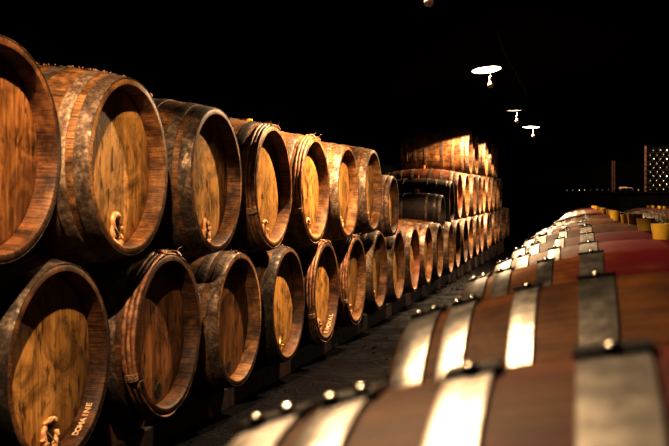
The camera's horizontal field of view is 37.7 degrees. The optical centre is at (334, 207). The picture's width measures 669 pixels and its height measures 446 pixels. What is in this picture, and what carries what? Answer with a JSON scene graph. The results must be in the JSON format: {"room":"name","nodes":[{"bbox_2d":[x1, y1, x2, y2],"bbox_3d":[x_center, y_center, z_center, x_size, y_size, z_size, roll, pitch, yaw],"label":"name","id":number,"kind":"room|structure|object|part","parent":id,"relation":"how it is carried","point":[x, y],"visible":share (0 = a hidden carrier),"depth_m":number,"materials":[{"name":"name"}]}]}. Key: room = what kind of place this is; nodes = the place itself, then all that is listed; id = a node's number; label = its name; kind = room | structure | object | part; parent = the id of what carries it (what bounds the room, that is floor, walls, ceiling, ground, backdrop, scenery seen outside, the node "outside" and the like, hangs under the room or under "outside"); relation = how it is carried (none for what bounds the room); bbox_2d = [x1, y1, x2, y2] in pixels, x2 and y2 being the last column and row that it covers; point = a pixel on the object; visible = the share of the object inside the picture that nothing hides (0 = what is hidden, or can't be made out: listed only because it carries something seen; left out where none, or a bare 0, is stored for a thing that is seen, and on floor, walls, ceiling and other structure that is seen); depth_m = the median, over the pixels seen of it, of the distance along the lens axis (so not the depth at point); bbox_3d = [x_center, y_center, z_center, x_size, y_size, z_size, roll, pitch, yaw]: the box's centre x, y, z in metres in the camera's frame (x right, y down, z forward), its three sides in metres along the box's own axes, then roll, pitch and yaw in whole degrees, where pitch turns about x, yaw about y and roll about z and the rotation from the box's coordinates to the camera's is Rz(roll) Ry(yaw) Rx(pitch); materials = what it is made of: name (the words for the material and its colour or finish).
{"room":"wine cellar","nodes":[
{"label":"wine cellar","id":0,"kind":"room"},
{"bbox_2d":[0,26,400,174],"bbox_3d":[-0.397,0.050,10.927,0.200,2.000,28.000,0,0,14],"label":"wall","id":1,"kind":"structure","parent":0,"point":[41,51],"depth_m":7.58,"materials":[{"name":"stone"}]},
{"bbox_2d":[85,246,520,445],"bbox_3d":[4.137,0.961,9.786,9.350,0.014,28.000,0,0,14],"label":"floor","id":2,"kind":"structure","parent":0,"point":[228,420],"depth_m":5.68,"materials":[{"name":"grey concrete"}]},
{"bbox_2d":[84,239,503,445],"bbox_3d":[1.237,0.796,11.805,0.118,0.308,19.700,0,0,14],"label":"support beam","id":3,"kind":"structure","parent":2,"relation":"on","point":[160,431],"depth_m":5.16,"materials":[{"name":"brown wood"}]},
{"bbox_2d":[0,253,110,445],"bbox_3d":[-1.259,0.460,3.008,0.950,0.707,0.707,0,0,14],"label":"wine barrel","id":4,"kind":"object","parent":3,"relation":"on","point":[55,349],"visible":0.94,"depth_m":2.91,"materials":[{"name":"brown wood"}]},
{"bbox_2d":[0,35,61,264],"bbox_3d":[-1.318,-0.170,2.652,0.950,0.746,0.707,0,0,14],"label":"wine barrel","id":5,"kind":"object","parent":4,"relation":"on","point":[30,136],"visible":1,"depth_m":2.71,"materials":[{"name":"brown wood"}]},
{"bbox_2d":[28,65,167,265],"bbox_3d":[-1.135,-0.157,3.379,0.950,0.746,0.707,0,0,14],"label":"wine barrel","id":6,"kind":"object","parent":4,"relation":"on","point":[110,203],"visible":0.76,"depth_m":3.19,"materials":[{"name":"brown wood"}]},
{"bbox_2d":[36,62,124,76],"bbox_3d":[-0.924,-0.464,3.317,0.493,0.065,0.144,0,0,14],"label":"crumbs","id":7,"kind":"object","parent":6,"relation":"on","point":[36,62],"visible":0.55,"depth_m":3.29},
{"bbox_2d":[90,423,126,444],"bbox_3d":[-0.828,0.815,3.597,0.070,0.070,0.160,0,0,14],"label":"chock","id":8,"kind":"object","parent":3,"relation":"on","point":[102,433],"visible":0.86,"depth_m":3.52,"materials":[{"name":"brown wood"}]},
{"bbox_2d":[118,419,150,431],"bbox_3d":[-0.777,0.815,3.797,0.070,0.070,0.160,0,0,14],"label":"chock","id":9,"kind":"object","parent":3,"relation":"on","point":[126,426],"visible":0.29,"depth_m":3.76,"materials":[{"name":"brown wood"}]},
{"bbox_2d":[79,247,201,423],"bbox_3d":[-1.063,0.470,3.763,0.963,0.707,0.707,0,0,14],"label":"wine barrel","id":10,"kind":"object","parent":3,"relation":"on","point":[151,297],"visible":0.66,"depth_m":3.57,"materials":[{"name":"brown wood"}]},
{"bbox_2d":[184,249,261,393],"bbox_3d":[-0.881,0.500,4.511,0.950,0.707,0.707,0,0,14],"label":"wine barrel","id":11,"kind":"object","parent":3,"relation":"on","point":[230,295],"visible":0.24,"depth_m":4.35,"materials":[{"name":"brown wood"}]},
{"bbox_2d":[147,98,241,257],"bbox_3d":[-0.940,-0.134,4.155,0.950,0.746,0.707,0,0,14],"label":"wine barrel","id":12,"kind":"object","parent":11,"relation":"on","point":[200,216],"visible":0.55,"depth_m":3.97,"materials":[{"name":"brown wood"}]},
{"bbox_2d":[244,245,304,366],"bbox_3d":[-0.696,0.505,5.248,0.950,0.707,0.707,0,0,14],"label":"wine barrel","id":13,"kind":"object","parent":3,"relation":"on","point":[279,271],"visible":0.27,"depth_m":5.13,"materials":[{"name":"brown wood"}]},
{"bbox_2d":[225,117,291,252],"bbox_3d":[-0.746,-0.124,4.900,0.963,0.746,0.707,0,0,14],"label":"wine barrel","id":14,"kind":"object","parent":13,"relation":"on","point":[266,200],"visible":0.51,"depth_m":4.75,"materials":[{"name":"brown wood"}]},
{"bbox_3d":[-0.279,0.711,5.151,0.015,0.079,0.044,0,0,14],"label":"brass plate","id":15,"kind":"part","parent":13,"relation":"part of","materials":[{"name":"gold metal"}]},
{"bbox_2d":[291,239,339,345],"bbox_3d":[-0.497,0.505,6.013,0.963,0.707,0.707,0,0,14],"label":"wine barrel","id":16,"kind":"object","parent":3,"relation":"on","point":[319,263],"visible":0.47,"depth_m":5.88,"materials":[{"name":"brown wood"}]},
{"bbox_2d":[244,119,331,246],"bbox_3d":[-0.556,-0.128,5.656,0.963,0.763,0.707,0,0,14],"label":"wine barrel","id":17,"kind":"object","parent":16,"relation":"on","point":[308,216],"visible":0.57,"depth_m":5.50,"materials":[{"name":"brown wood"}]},
{"bbox_2d":[329,234,367,327],"bbox_3d":[-0.299,0.495,6.798,0.963,0.707,0.707,0,0,14],"label":"wine barrel","id":18,"kind":"object","parent":3,"relation":"on","point":[350,252],"visible":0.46,"depth_m":6.67,"materials":[{"name":"brown wood"}]},
{"bbox_2d":[321,141,358,241],"bbox_3d":[-0.369,-0.120,6.424,0.950,0.746,0.707,0,0,14],"label":"wine barrel","id":19,"kind":"object","parent":18,"relation":"on","point":[343,173],"visible":0.25,"depth_m":6.30,"materials":[{"name":"brown wood"}]},
{"bbox_2d":[359,230,387,311],"bbox_3d":[-0.113,0.475,7.566,0.950,0.707,0.707,0,0,14],"label":"wine barrel","id":20,"kind":"object","parent":3,"relation":"on","point":[374,243],"visible":0.24,"depth_m":7.48,"materials":[{"name":"brown wood"}]},
{"bbox_2d":[339,144,381,234],"bbox_3d":[-0.174,-0.142,7.200,0.950,0.746,0.707,0,0,14],"label":"wine barrel","id":21,"kind":"object","parent":20,"relation":"on","point":[367,160],"visible":0.28,"depth_m":7.08,"materials":[{"name":"brown wood"}]},
{"bbox_2d":[377,174,398,236],"bbox_3d":[0.098,-0.015,7.931,0.780,0.553,0.553,0,0,14],"label":"wine barrel","id":22,"kind":"object","parent":20,"relation":"on","point":[389,218],"visible":0.3,"depth_m":7.75,"materials":[{"name":"brown wood"}]},
{"bbox_2d":[384,230,404,303],"bbox_3d":[0.082,0.485,8.342,0.950,0.707,0.707,0,0,14],"label":"wine barrel","id":23,"kind":"object","parent":3,"relation":"on","point":[395,247],"visible":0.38,"depth_m":8.32,"materials":[{"name":"brown wood"}]},
{"bbox_2d":[397,224,419,293],"bbox_3d":[0.280,0.475,9.127,0.950,0.707,0.707,0,0,14],"label":"wine barrel","id":24,"kind":"object","parent":3,"relation":"on","point":[410,233],"visible":0.24,"depth_m":8.98,"materials":[{"name":"red wood"}]},
{"bbox_2d":[398,220,432,285],"bbox_3d":[0.482,0.470,9.932,0.950,0.707,0.707,0,0,14],"label":"wine barrel","id":25,"kind":"object","parent":3,"relation":"on","point":[424,230],"visible":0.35,"depth_m":9.77,"materials":[{"name":"brown wood"}]},
{"bbox_2d":[399,218,443,279],"bbox_3d":[0.680,0.470,10.718,0.950,0.707,0.707,0,0,14],"label":"wine barrel","id":26,"kind":"object","parent":3,"relation":"on","point":[436,228],"visible":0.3,"depth_m":10.59,"materials":[{"name":"brown wood"}]},
{"bbox_2d":[399,189,444,229],"bbox_3d":[0.928,0.035,11.068,0.600,0.491,0.450,0,0,14],"label":"wine barrel","id":27,"kind":"object","parent":26,"relation":"on","point":[430,207],"visible":0.53,"depth_m":10.87,"materials":[{"name":"black wood"}]},
{"bbox_2d":[441,221,453,275],"bbox_3d":[0.894,0.470,11.489,0.950,0.707,0.707,0,0,14],"label":"wine barrel","id":28,"kind":"object","parent":3,"relation":"on","point":[448,232],"visible":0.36,"depth_m":11.28,"materials":[{"name":"brown wood"}]},
{"bbox_2d":[452,220,460,268],"bbox_3d":[1.073,0.457,12.258,0.950,0.707,0.707,0,0,14],"label":"wine barrel","id":29,"kind":"object","parent":3,"relation":"on","point":[456,225],"visible":0.19,"depth_m":12.31,"materials":[{"name":"brown wood"}]},
{"bbox_2d":[396,175,454,223],"bbox_3d":[0.995,-0.079,11.866,0.860,0.641,0.600,0,0,14],"label":"wine barrel","id":30,"kind":"object","parent":29,"relation":"on","point":[445,188],"visible":0.38,"depth_m":11.64,"materials":[{"name":"brown wood"}]},
{"bbox_2d":[457,218,467,264],"bbox_3d":[1.270,0.444,13.024,0.950,0.707,0.707,0,0,14],"label":"wine barrel","id":31,"kind":"object","parent":3,"relation":"on","point":[463,222],"visible":0.23,"depth_m":12.84,"materials":[{"name":"brown wood"}]},
{"bbox_2d":[386,165,462,219],"bbox_3d":[1.145,-0.172,12.648,0.950,0.746,0.707,0,0,14],"label":"wine barrel","id":32,"kind":"object","parent":31,"relation":"on","point":[455,177],"visible":0.34,"depth_m":12.46,"materials":[{"name":"red wood"}]},
{"bbox_2d":[464,217,472,260],"bbox_3d":[1.446,0.430,13.794,0.950,0.707,0.707,0,0,14],"label":"wine barrel","id":33,"kind":"object","parent":3,"relation":"on","point":[469,219],"visible":0.19,"depth_m":13.86,"materials":[{"name":"brown wood"}]},
{"bbox_2d":[459,172,469,217],"bbox_3d":[1.341,-0.163,13.408,0.950,0.707,0.707,0,0,14],"label":"wine barrel","id":34,"kind":"object","parent":33,"relation":"on","point":[465,179],"visible":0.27,"depth_m":13.38,"materials":[{"name":"brown wood"}]},
{"bbox_2d":[482,213,489,250],"bbox_3d":[2.047,0.390,16.087,0.950,0.707,0.707,0,0,14],"label":"wine barrel","id":35,"kind":"object","parent":3,"relation":"on","point":[486,219],"visible":0.14,"depth_m":15.84,"materials":[{"name":"brown wood"}]},
{"bbox_2d":[481,176,485,213],"bbox_3d":[1.919,-0.203,15.706,0.950,0.707,0.707,0,0,14],"label":"wine barrel","id":36,"kind":"object","parent":35,"relation":"on","point":[482,177],"visible":0.17,"depth_m":15.80,"materials":[{"name":"brown wood"}]},
{"bbox_2d":[491,211,496,244],"bbox_3d":[2.413,0.363,17.624,0.950,0.707,0.707,0,0,14],"label":"wine barrel","id":37,"kind":"object","parent":3,"relation":"on","point":[493,214],"visible":0.16,"depth_m":17.42,"materials":[{"name":"brown wood"}]},
{"bbox_2d":[490,177,494,211],"bbox_3d":[2.317,-0.230,17.235,0.950,0.707,0.707,0,0,14],"label":"wine barrel","id":38,"kind":"object","parent":37,"relation":"on","point":[491,178],"visible":0.12,"depth_m":17.28,"materials":[{"name":"brown wood"}]},
{"bbox_2d":[487,141,493,176],"bbox_3d":[2.238,-0.824,16.843,0.950,0.707,0.707,0,0,14],"label":"wine barrel","id":39,"kind":"object","parent":38,"relation":"on","point":[490,173],"visible":0.22,"depth_m":16.59,"materials":[{"name":"brown wood"}]},
{"bbox_2d":[498,210,503,240],"bbox_3d":[2.806,0.336,19.154,0.950,0.707,0.707,0,0,14],"label":"wine barrel","id":40,"kind":"object","parent":3,"relation":"on","point":[501,215],"visible":0.16,"depth_m":18.90,"materials":[{"name":"brown wood"}]},
{"bbox_2d":[497,178,501,209],"bbox_3d":[2.705,-0.257,18.767,0.950,0.707,0.707,0,0,14],"label":"wine barrel","id":41,"kind":"object","parent":40,"relation":"on","point":[499,179],"visible":0.14,"depth_m":18.59,"materials":[{"name":"brown wood"}]},
{"bbox_2d":[501,207,508,236],"bbox_3d":[3.190,0.309,20.687,0.950,0.707,0.707,0,0,14],"label":"wine barrel","id":42,"kind":"object","parent":3,"relation":"on","point":[506,209],"visible":0.21,"depth_m":20.41,"materials":[{"name":"brown wood"}]},
{"bbox_2d":[189,270,490,442],"bbox_3d":[1.378,0.945,9.165,1.410,0.019,11.446,0,0,14],"label":"gravel","id":43,"kind":"object","parent":2,"relation":"on","point":[373,352],"visible":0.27,"depth_m":6.64,"materials":[{"name":"grey gravel"}]},
{"bbox_2d":[254,289,456,413],"bbox_3d":[0.730,0.938,8.052,0.651,0.016,7.536,0,0,14],"label":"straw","id":44,"kind":"object","parent":2,"relation":"on","point":[356,381],"visible":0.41,"depth_m":5.46,"materials":[{"name":"brown plant"}]},
{"bbox_3d":[6.969,0.302,21.149,4.460,1.295,0.540,0,0,14],"label":"stone ledge","id":45,"kind":"object","parent":2,"relation":"on","visible":0},
{"bbox_2d":[612,160,614,191],"bbox_3d":[6.036,-0.685,21.211,0.072,0.680,0.065,0,0,14],"label":"wooden post","id":46,"kind":"object","parent":45,"relation":"on","point":[612,160],"visible":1,"depth_m":21.18,"materials":[{"name":"brown wood"}]},
{"bbox_2d":[644,146,668,191],"bbox_3d":[7.356,-0.835,20.939,1.415,0.980,0.251,0,0,14],"label":"rack","id":47,"kind":"object","parent":45,"relation":"on","point":[647,150],"visible":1,"depth_m":21.12,"materials":[{"name":"brown wood"}]},
{"bbox_3d":[6.677,-0.835,21.047,0.045,0.980,0.070,0,0,14],"label":"post","id":48,"kind":"part","parent":47,"relation":"part of","materials":[{"name":"brown wood"}]},
{"bbox_3d":[0.704,0.796,11.939,0.118,0.308,19.700,0,0,14],"label":"support beam","id":49,"kind":"structure","parent":2,"relation":"on","visible":0},
{"bbox_2d":[471,215,479,256],"bbox_3d":[1.649,0.417,14.557,0.950,0.707,0.707,0,0,14],"label":"wine barrel","id":50,"kind":"object","parent":49,"relation":"on","point":[476,229],"visible":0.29,"depth_m":14.35,"materials":[{"name":"brown wood"}]},
{"bbox_2d":[468,174,476,216],"bbox_3d":[1.552,-0.176,14.169,0.950,0.707,0.707,0,0,14],"label":"wine barrel","id":51,"kind":"object","parent":50,"relation":"on","point":[472,178],"visible":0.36,"depth_m":13.96,"materials":[{"name":"brown wood"}]},
{"bbox_2d":[400,128,472,173],"bbox_3d":[1.441,-0.770,13.785,0.950,0.707,0.707,0,0,14],"label":"wine barrel","id":52,"kind":"object","parent":51,"relation":"on","point":[450,149],"visible":0.83,"depth_m":13.50,"materials":[{"name":"brown wood"}]},
{"bbox_2d":[476,214,483,252],"bbox_3d":[1.831,0.403,15.326,0.950,0.707,0.707,0,0,14],"label":"wine barrel","id":53,"kind":"object","parent":49,"relation":"on","point":[481,222],"visible":0.19,"depth_m":15.41,"materials":[{"name":"brown wood"}]},
{"bbox_2d":[475,175,481,214],"bbox_3d":[1.741,-0.190,14.937,0.950,0.707,0.707,0,0,14],"label":"wine barrel","id":54,"kind":"object","parent":53,"relation":"on","point":[478,177],"visible":0.21,"depth_m":14.99,"materials":[{"name":"brown wood"}]},
{"bbox_2d":[471,134,478,174],"bbox_3d":[1.633,-0.783,14.551,0.950,0.707,0.707,0,0,14],"label":"wine barrel","id":55,"kind":"object","parent":54,"relation":"on","point":[474,136],"visible":0.17,"depth_m":14.55,"materials":[{"name":"brown wood"}]},
{"bbox_2d":[488,212,491,246],"bbox_3d":[2.205,0.376,16.861,0.950,0.707,0.707,0,0,14],"label":"wine barrel","id":56,"kind":"object","parent":49,"relation":"on","point":[489,213],"visible":0.03,"depth_m":16.96,"materials":[{"name":"brown wood"}]},
{"bbox_2d":[485,176,490,212],"bbox_3d":[2.123,-0.217,16.470,0.950,0.707,0.707,0,0,14],"label":"wine barrel","id":57,"kind":"object","parent":56,"relation":"on","point":[487,179],"visible":0.19,"depth_m":16.28,"materials":[{"name":"brown wood"}]},
{"bbox_2d":[477,138,487,176],"bbox_3d":[2.018,-0.810,16.094,0.950,0.707,0.707,0,0,14],"label":"wine barrel","id":58,"kind":"object","parent":57,"relation":"on","point":[482,143],"visible":0.27,"depth_m":15.78,"materials":[{"name":"brown wood"}]},
{"bbox_2d":[495,210,499,242],"bbox_3d":[2.598,0.349,18.392,0.950,0.707,0.707,0,0,14],"label":"wine barrel","id":59,"kind":"object","parent":49,"relation":"on","point":[497,211],"visible":0.08,"depth_m":18.50,"materials":[{"name":"brown wood"}]},
{"bbox_2d":[494,178,498,210],"bbox_3d":[2.510,-0.244,18.002,0.950,0.707,0.707,0,0,14],"label":"wine barrel","id":60,"kind":"object","parent":59,"relation":"on","point":[495,179],"visible":0.12,"depth_m":18.04,"materials":[{"name":"brown wood"}]},
{"bbox_2d":[493,144,497,177],"bbox_3d":[2.433,-0.837,17.608,0.950,0.707,0.707,0,0,14],"label":"wine barrel","id":61,"kind":"object","parent":60,"relation":"on","point":[494,145],"visible":0.1,"depth_m":17.61,"materials":[{"name":"brown wood"}]},
{"bbox_2d":[501,208,505,238],"bbox_3d":[2.977,0.323,19.926,0.950,0.707,0.707,0,0,14],"label":"wine barrel","id":62,"kind":"object","parent":49,"relation":"on","point":[501,208],"visible":0.11,"depth_m":20.04,"materials":[{"name":"brown wood"}]},
{"bbox_3d":[2.401,0.805,10.017,0.108,0.290,20.600,0,0,14],"label":"support beam","id":63,"kind":"structure","parent":2,"relation":"on","visible":0},
{"bbox_2d":[229,338,668,445],"bbox_3d":[0.369,0.413,0.588,0.900,0.746,0.704,0,0,14],"label":"wine barrel","id":64,"kind":"object","parent":63,"relation":"on","point":[612,393],"visible":1,"depth_m":0.59,"materials":[{"name":"brown wood"}]},
{"bbox_2d":[387,271,668,388],"bbox_3d":[0.544,0.413,1.280,0.900,0.746,0.704,0,0,14],"label":"wine barrel","id":65,"kind":"object","parent":63,"relation":"on","point":[533,323],"visible":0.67,"depth_m":1.22,"materials":[{"name":"brown wood"}]},
{"bbox_2d":[461,249,668,300],"bbox_3d":[0.718,0.413,1.972,0.900,0.746,0.704,0,0,14],"label":"wine barrel","id":66,"kind":"object","parent":63,"relation":"on","point":[548,272],"visible":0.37,"depth_m":1.94,"materials":[{"name":"brown wood"}]},
{"bbox_2d":[554,209,605,222],"bbox_3d":[2.453,0.382,8.898,0.900,0.746,0.704,0,0,14],"label":"wine barrel","id":67,"kind":"object","parent":63,"relation":"on","point":[602,210],"visible":0.05,"depth_m":8.89,"materials":[{"name":"brown wood"}]},
{"bbox_2d":[534,214,627,237],"bbox_3d":[1.414,0.405,4.742,0.900,0.746,0.704,0,0,14],"label":"wine barrel","id":68,"kind":"object","parent":63,"relation":"on","point":[624,220],"visible":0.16,"depth_m":4.74,"materials":[{"name":"brown wood"}]},
{"bbox_2d":[523,214,641,246],"bbox_3d":[1.240,0.399,4.050,0.900,0.746,0.704,0,0,14],"label":"wine barrel","id":69,"kind":"object","parent":63,"relation":"on","point":[632,223],"visible":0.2,"depth_m":4.03,"materials":[{"name":"brown wood"}]},
{"bbox_2d":[511,218,654,259],"bbox_3d":[1.066,0.409,3.357,0.900,0.746,0.704,0,0,14],"label":"wine barrel","id":70,"kind":"object","parent":63,"relation":"on","point":[644,231],"visible":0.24,"depth_m":3.33,"materials":[{"name":"brown wood"}]},
{"bbox_2d":[562,207,621,216],"bbox_3d":[3.331,0.362,12.359,0.900,0.746,0.704,0,0,14],"label":"wine barrel","id":71,"kind":"object","parent":63,"relation":"on","point":[596,207],"visible":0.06,"depth_m":12.36,"materials":[{"name":"brown wood"}]},
{"bbox_2d":[535,213,657,235],"bbox_3d":[1.573,0.401,5.439,0.900,0.746,0.704,0,0,14],"label":"wine barrel","id":72,"kind":"object","parent":63,"relation":"on","point":[616,216],"visible":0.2,"depth_m":5.42,"materials":[{"name":"brown wood"}]},
{"bbox_2d":[541,212,663,230],"bbox_3d":[1.752,0.397,6.130,0.900,0.746,0.704,0,0,14],"label":"wine barrel","id":73,"kind":"object","parent":63,"relation":"on","point":[611,216],"visible":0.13,"depth_m":6.13,"materials":[{"name":"brown wood"}]},
{"bbox_3d":[3.041,0.805,9.856,0.108,0.290,20.600,0,0,14],"label":"support beam","id":74,"kind":"structure","parent":2,"relation":"on","visible":0},
{"bbox_2d":[492,223,668,275],"bbox_3d":[0.892,0.416,2.665,0.900,0.746,0.704,0,0,14],"label":"wine barrel","id":75,"kind":"object","parent":74,"relation":"on","point":[660,231],"visible":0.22,"depth_m":2.64,"materials":[{"name":"brown wood"}]},
{"bbox_2d":[560,207,620,218],"bbox_3d":[2.987,0.370,10.973,0.900,0.746,0.704,0,0,14],"label":"wine barrel","id":76,"kind":"object","parent":74,"relation":"on","point":[598,207],"visible":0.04,"depth_m":10.97,"materials":[{"name":"brown wood"}]},
{"bbox_2d":[561,208,624,218],"bbox_3d":[2.820,0.374,10.279,0.900,0.746,0.704,0,0,14],"label":"wine barrel","id":77,"kind":"object","parent":74,"relation":"on","point":[600,208],"visible":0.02,"depth_m":10.28,"materials":[{"name":"brown wood"}]},
{"bbox_2d":[559,208,642,219],"bbox_3d":[2.640,0.378,9.588,0.900,0.746,0.704,0,0,14],"label":"wine barrel","id":78,"kind":"object","parent":74,"relation":"on","point":[601,208],"visible":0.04,"depth_m":9.58,"materials":[{"name":"brown wood"}]},
{"bbox_2d":[549,211,660,227],"bbox_3d":[1.952,0.393,6.816,0.900,0.746,0.704,0,0,14],"label":"wine barrel","id":79,"kind":"object","parent":74,"relation":"on","point":[589,218],"visible":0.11,"depth_m":6.81,"materials":[{"name":"brown wood"}]},
{"bbox_2d":[555,209,656,222],"bbox_3d":[2.302,0.386,8.200,0.900,0.746,0.704,0,0,14],"label":"wine barrel","id":80,"kind":"object","parent":74,"relation":"on","point":[606,209],"visible":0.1,"depth_m":8.20,"materials":[{"name":"brown wood"}]},
{"bbox_2d":[552,210,665,224],"bbox_3d":[2.127,0.390,7.508,0.900,0.746,0.704,0,0,14],"label":"wine barrel","id":81,"kind":"object","parent":74,"relation":"on","point":[575,219],"visible":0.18,"depth_m":7.51,"materials":[{"name":"brown wood"}]},
{"bbox_3d":[4.215,0.806,13.170,0.108,0.288,12.800,0,0,14],"label":"support beam","id":82,"kind":"structure","parent":2,"relation":"on","visible":0},
{"bbox_2d":[623,205,649,212],"bbox_3d":[5.723,0.329,17.874,0.900,0.746,0.704,0,0,14],"label":"wine barrel","id":83,"kind":"object","parent":82,"relation":"on","point":[648,206],"visible":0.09,"depth_m":17.86,"materials":[{"name":"brown wood"}]},
{"bbox_2d":[626,206,655,213],"bbox_3d":[5.366,0.337,16.475,0.900,0.746,0.704,0,0,14],"label":"wine barrel","id":84,"kind":"object","parent":82,"relation":"on","point":[653,207],"visible":0.08,"depth_m":16.45,"materials":[{"name":"brown wood"}]},
{"bbox_2d":[630,206,662,213],"bbox_3d":[5.014,0.345,15.074,0.900,0.746,0.704,0,0,14],"label":"wine barrel","id":85,"kind":"object","parent":82,"relation":"on","point":[660,207],"visible":0.16,"depth_m":15.06,"materials":[{"name":"brown wood"}]},
{"bbox_2d":[635,206,666,213],"bbox_3d":[4.846,0.349,14.372,0.900,0.746,0.704,0,0,14],"label":"wine barrel","id":86,"kind":"object","parent":82,"relation":"on","point":[664,207],"visible":0.14,"depth_m":14.35,"materials":[{"name":"brown wood"}]},
{"bbox_2d":[651,213,668,217],"bbox_3d":[3.963,0.369,10.872,0.900,0.746,0.704,0,0,14],"label":"wine barrel","id":87,"kind":"object","parent":82,"relation":"on","point":[657,216],"visible":0.06,"depth_m":10.88,"materials":[{"name":"brown wood"}]},
{"bbox_2d":[655,215,668,220],"bbox_3d":[3.783,0.373,10.172,0.900,0.746,0.704,0,0,14],"label":"wine barrel","id":88,"kind":"object","parent":82,"relation":"on","point":[667,216],"visible":0.09,"depth_m":10.17,"materials":[{"name":"brown wood"}]},
{"bbox_3d":[4.855,0.806,13.009,0.108,0.288,12.800,0,0,14],"label":"support beam","id":89,"kind":"structure","parent":2,"relation":"on","visible":0},
{"bbox_2d":[642,210,668,216],"bbox_3d":[4.514,0.357,12.966,0.900,0.746,0.704,0,0,14],"label":"wine barrel","id":90,"kind":"object","parent":89,"relation":"on","point":[661,210],"visible":0.07,"depth_m":12.97,"materials":[{"name":"brown wood"}]},
{"bbox_2d":[643,211,668,217],"bbox_3d":[4.331,0.361,12.268,0.900,0.746,0.704,0,0,14],"label":"wine barrel","id":91,"kind":"object","parent":89,"relation":"on","point":[646,216],"visible":0.12,"depth_m":12.27,"materials":[{"name":"brown wood"}]},
{"bbox_2d":[647,212,668,217],"bbox_3d":[4.158,0.365,11.567,0.900,0.746,0.704,0,0,14],"label":"wine barrel","id":92,"kind":"object","parent":89,"relation":"on","point":[665,212],"visible":0.09,"depth_m":11.58,"materials":[{"name":"brown wood"}]},
{"bbox_2d":[0,0,668,150],"bbox_3d":[4.137,-1.550,9.786,9.350,1.600,28.000,0,0,14],"label":"ceiling","id":93,"kind":"structure","parent":0,"point":[374,71],"depth_m":10.13,"materials":[{"name":"stone"}]},
{"bbox_2d":[424,0,433,6],"bbox_3d":[0.478,-1.501,5.345,0.284,0.813,0.285,0,0,14],"label":"pendant lamp","id":94,"kind":"object","parent":93,"relation":"hanging from","point":[428,3],"visible":1,"depth_m":5.32,"materials":[{"name":"ceramic"}]},
{"bbox_2d":[471,1,501,87],"bbox_3d":[1.393,-1.501,8.982,0.284,0.813,0.284,0,0,14],"label":"pendant lamp","id":95,"kind":"object","parent":93,"relation":"hanging from","point":[485,68],"visible":1,"depth_m":8.97,"materials":[{"name":"metal"}]},
{"bbox_3d":[1.390,-1.294,8.985,0.285,0.069,0.285,-6,-7,14],"label":"lamp shade","id":96,"kind":"part","parent":95,"relation":"part of","materials":[{"name":"metal"}]},
{"bbox_3d":[1.395,-1.611,8.981,0.011,0.592,0.007,0,0,14],"label":"cord","id":97,"kind":"part","parent":95,"relation":"part of","materials":[{"name":"black"}]},
{"bbox_2d":[488,76,492,87],"bbox_3d":[1.428,-1.150,8.973,0.052,0.112,0.052,0,0,14],"label":"bulb","id":98,"kind":"object","parent":95,"relation":"attached to","point":[490,84],"depth_m":8.96,"materials":[{"name":"white glass"}]},
{"bbox_2d":[497,30,526,101],"bbox_3d":[2.003,-1.517,10.908,0.065,0.313,3.548,0,0,15],"label":"cable","id":99,"kind":"object","parent":93,"relation":"hanging from","point":[497,30],"visible":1,"depth_m":10.62,"materials":[{"name":"black"}]},
{"bbox_2d":[503,62,524,122],"bbox_3d":[2.332,-1.501,12.715,0.285,0.813,0.284,0,0,14],"label":"pendant lamp","id":100,"kind":"object","parent":93,"relation":"hanging from","point":[514,107],"visible":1,"depth_m":12.69,"materials":[{"name":"metal"}]},
{"bbox_3d":[2.332,-1.294,12.713,0.285,0.069,0.285,0,4,14],"label":"lamp shade","id":101,"kind":"part","parent":100,"relation":"part of","materials":[{"name":"metal"}]},
{"bbox_3d":[2.334,-1.611,12.715,0.011,0.592,0.007,0,0,14],"label":"cord","id":102,"kind":"part","parent":100,"relation":"part of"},
{"bbox_2d":[522,123,539,137],"bbox_3d":[3.080,-1.508,15.363,0.285,0.827,0.285,0,0,14],"label":"pendant lamp","id":103,"kind":"object","parent":93,"relation":"hanging from","point":[530,125],"visible":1,"depth_m":15.33,"materials":[{"name":"metal"}]},
{"bbox_3d":[3.081,-1.294,15.364,0.285,0.069,0.285,1,-1,14],"label":"lamp shade","id":104,"kind":"part","parent":103,"relation":"part of","materials":[{"name":"metal"}]},
{"bbox_2d":[496,120,668,246],"bbox_3d":[7.577,-1.300,23.460,9.550,4.700,0.200,0,0,14],"label":"wall","id":105,"kind":"structure","parent":0,"point":[574,157],"depth_m":23.86,"materials":[{"name":"paint"}]}
]}

